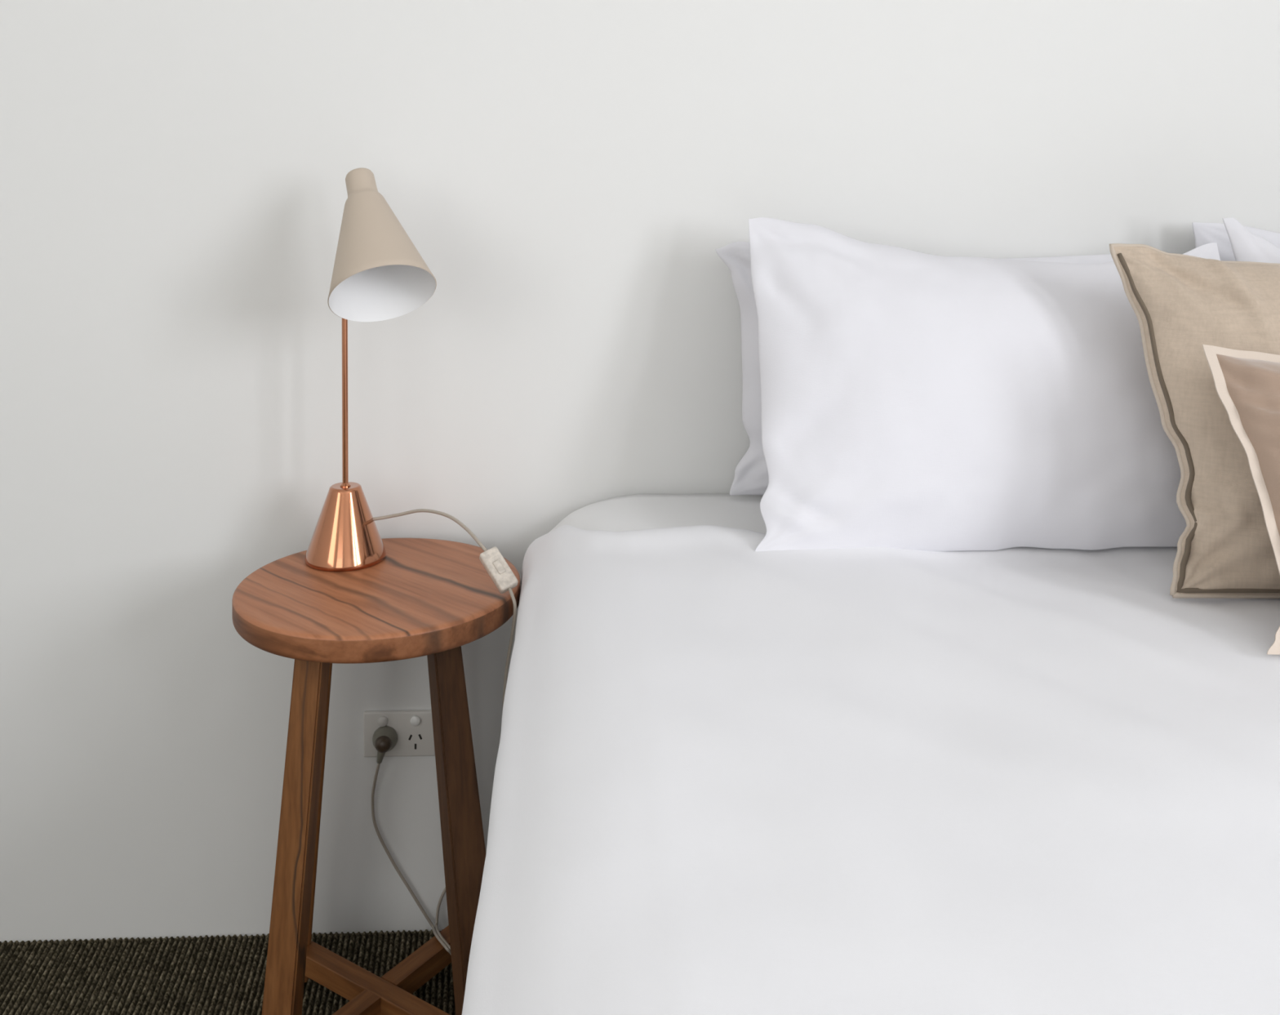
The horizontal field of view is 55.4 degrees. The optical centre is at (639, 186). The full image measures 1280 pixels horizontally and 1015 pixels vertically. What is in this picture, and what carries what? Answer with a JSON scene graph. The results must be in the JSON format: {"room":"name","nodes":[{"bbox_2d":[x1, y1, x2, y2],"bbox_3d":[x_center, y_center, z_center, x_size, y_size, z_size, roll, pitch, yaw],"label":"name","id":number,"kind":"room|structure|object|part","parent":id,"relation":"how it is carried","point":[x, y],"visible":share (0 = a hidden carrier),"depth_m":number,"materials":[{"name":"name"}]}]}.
{"room":"bedroom","nodes":[
{"label":"bedroom","id":0,"kind":"room"},
{"bbox_2d":[1,930,440,943],"bbox_3d":[0.181,1.308,-0.696,5.100,0.096,5.300,0,2,-3],"label":"floor","id":1,"kind":"structure","parent":0,"point":[422,931],"depth_m":1.91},
{"bbox_2d":[0,928,455,1014],"bbox_3d":[-0.923,1.192,1.402,2.101,0.008,1.000,0,2,-3],"label":"carpet","id":2,"kind":"structure","parent":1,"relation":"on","point":[216,975],"depth_m":1.82,"materials":[{"name":"black carpet"}]},
{"bbox_2d":[231,537,519,1014],"bbox_3d":[-0.363,0.866,1.702,0.389,0.634,0.389,0,2,-3],"label":"stool","id":3,"kind":"object","parent":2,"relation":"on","point":[432,598],"visible":0.84,"depth_m":1.60,"materials":[{"name":"brown wood"}]},
{"bbox_3d":[-0.450,0.886,1.575,0.054,0.600,0.123,1,2,31],"label":"leg","id":4,"kind":"part","parent":3,"relation":"part of","materials":[{"name":"brown wood"}]},
{"bbox_3d":[-0.491,0.879,1.786,0.123,0.600,0.054,1,2,36],"label":"leg","id":5,"kind":"part","parent":3,"relation":"part of","materials":[{"name":"brown wood"}]},
{"bbox_3d":[-0.362,0.567,1.693,0.389,0.036,0.389,0,2,-3],"label":"seat","id":6,"kind":"part","parent":3,"relation":"part of","materials":[{"name":"brown wood"}]},
{"bbox_2d":[304,168,518,955],"bbox_3d":[-0.330,0.577,1.756,0.320,1.205,0.301,0,2,-3],"label":"table lamp","id":7,"kind":"object","parent":3,"relation":"on","point":[379,273],"visible":0.91,"depth_m":1.72,"materials":[{"name":"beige metal"}]},
{"bbox_3d":[-0.351,0.083,1.690,0.142,0.215,0.190,0,2,-3],"label":"lamp shade","id":8,"kind":"part","parent":7,"relation":"part of","materials":[{"name":"beige paint"}]},
{"bbox_3d":[-0.268,0.820,1.800,0.369,0.715,0.169,1,2,35],"label":"cord","id":9,"kind":"part","parent":7,"relation":"part of","materials":[{"name":"beige plastic"}]},
{"bbox_2d":[479,546,518,593],"bbox_3d":[-0.192,0.519,1.650,0.058,0.051,0.028,2,2,44],"label":"switch","id":10,"kind":"object","parent":7,"relation":"attached to","point":[492,560],"depth_m":1.64,"materials":[{"name":"plastic"}]},
{"bbox_3d":[-0.225,0.885,1.619,0.135,0.600,0.071,2,2,40],"label":"leg","id":11,"kind":"part","parent":3,"relation":"part of","materials":[{"name":"brown wood"}]},
{"bbox_2d":[549,493,766,533],"bbox_3d":[0.834,0.861,0.951,1.911,0.696,2.016,0,2,-3],"label":"bed","id":12,"kind":"object","parent":1,"relation":"on","point":[637,511],"visible":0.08,"depth_m":1.82,"materials":[{"name":"white fabric"}]},
{"bbox_2d":[462,524,1279,1014],"bbox_3d":[0.837,0.751,0.872,1.941,0.519,2.006,0,2,-3],"label":"duvet","id":13,"kind":"object","parent":12,"relation":"on","point":[731,777],"visible":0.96,"depth_m":1.02,"materials":[{"name":"white fabric"}]},
{"bbox_2d":[748,217,1220,551],"bbox_3d":[0.503,0.265,1.687,0.713,0.432,0.218,0,2,-3],"label":"pillow","id":14,"kind":"object","parent":13,"relation":"on","point":[910,399],"visible":0.72,"depth_m":1.61,"materials":[{"name":"white fabric"}]},
{"bbox_2d":[1109,243,1279,598],"bbox_3d":[0.868,0.282,1.518,0.498,0.408,0.222,0,2,-3],"label":"cushion","id":15,"kind":"object","parent":13,"relation":"on","point":[1181,304],"visible":0.91,"depth_m":1.49,"materials":[{"name":"beige fabric"}]},
{"bbox_2d":[1202,344,1279,654],"bbox_3d":[0.835,0.339,1.335,0.362,0.300,0.176,0,2,3],"label":"cushion","id":16,"kind":"object","parent":13,"relation":"on","point":[1247,383],"visible":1,"depth_m":1.37,"materials":[{"name":"beige fabric"}]},
{"bbox_2d":[1222,217,1279,263],"bbox_3d":[1.242,0.267,1.740,0.742,0.433,0.212,0,2,-3],"label":"pillow","id":17,"kind":"object","parent":13,"relation":"on","point":[1246,246],"visible":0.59,"depth_m":1.80,"materials":[{"name":"white fabric"}]},
{"bbox_2d":[715,241,1113,495],"bbox_3d":[0.464,0.283,1.856,0.699,0.395,0.154,0,2,-3],"label":"pillow","id":18,"kind":"object","parent":12,"relation":"on","point":[751,473],"visible":0.2,"depth_m":1.85,"materials":[{"name":"white fabric"}]},
{"bbox_2d":[1191,222,1279,261],"bbox_3d":[1.216,0.269,1.917,0.709,0.423,0.092,0,2,-3],"label":"pillow","id":19,"kind":"object","parent":12,"relation":"on","point":[1204,233],"visible":0.16,"depth_m":1.90,"materials":[{"name":"white fabric"}]},
{"bbox_2d":[0,0,1279,942],"bbox_3d":[0.059,-0.299,1.954,5.100,3.150,0.100,0,2,-3],"label":"wall","id":20,"kind":"structure","parent":0,"point":[568,177],"depth_m":1.90,"materials":[{"name":"white paint"}]},
{"bbox_2d":[363,709,435,756],"bbox_3d":[-0.378,0.860,1.911,0.112,0.071,0.015,0,2,-3],"label":"power outlet","id":21,"kind":"object","parent":20,"relation":"attached to","point":[414,729],"visible":0.84,"depth_m":1.91,"materials":[{"name":"white plastic"}]},
{"bbox_2d":[377,715,387,726],"bbox_3d":[-0.402,0.837,1.905,0.016,0.016,0.006,0,2,-11],"label":"rocker switch","id":22,"kind":"object","parent":21,"relation":"attached to","point":[382,720],"depth_m":1.90,"materials":[{"name":"white plastic"}]},
{"bbox_2d":[410,715,420,725],"bbox_3d":[-0.352,0.837,1.907,0.016,0.016,0.006,0,2,5],"label":"rocker switch","id":23,"kind":"object","parent":21,"relation":"attached to","point":[415,719],"depth_m":1.91,"materials":[{"name":"white plastic"}]}
]}

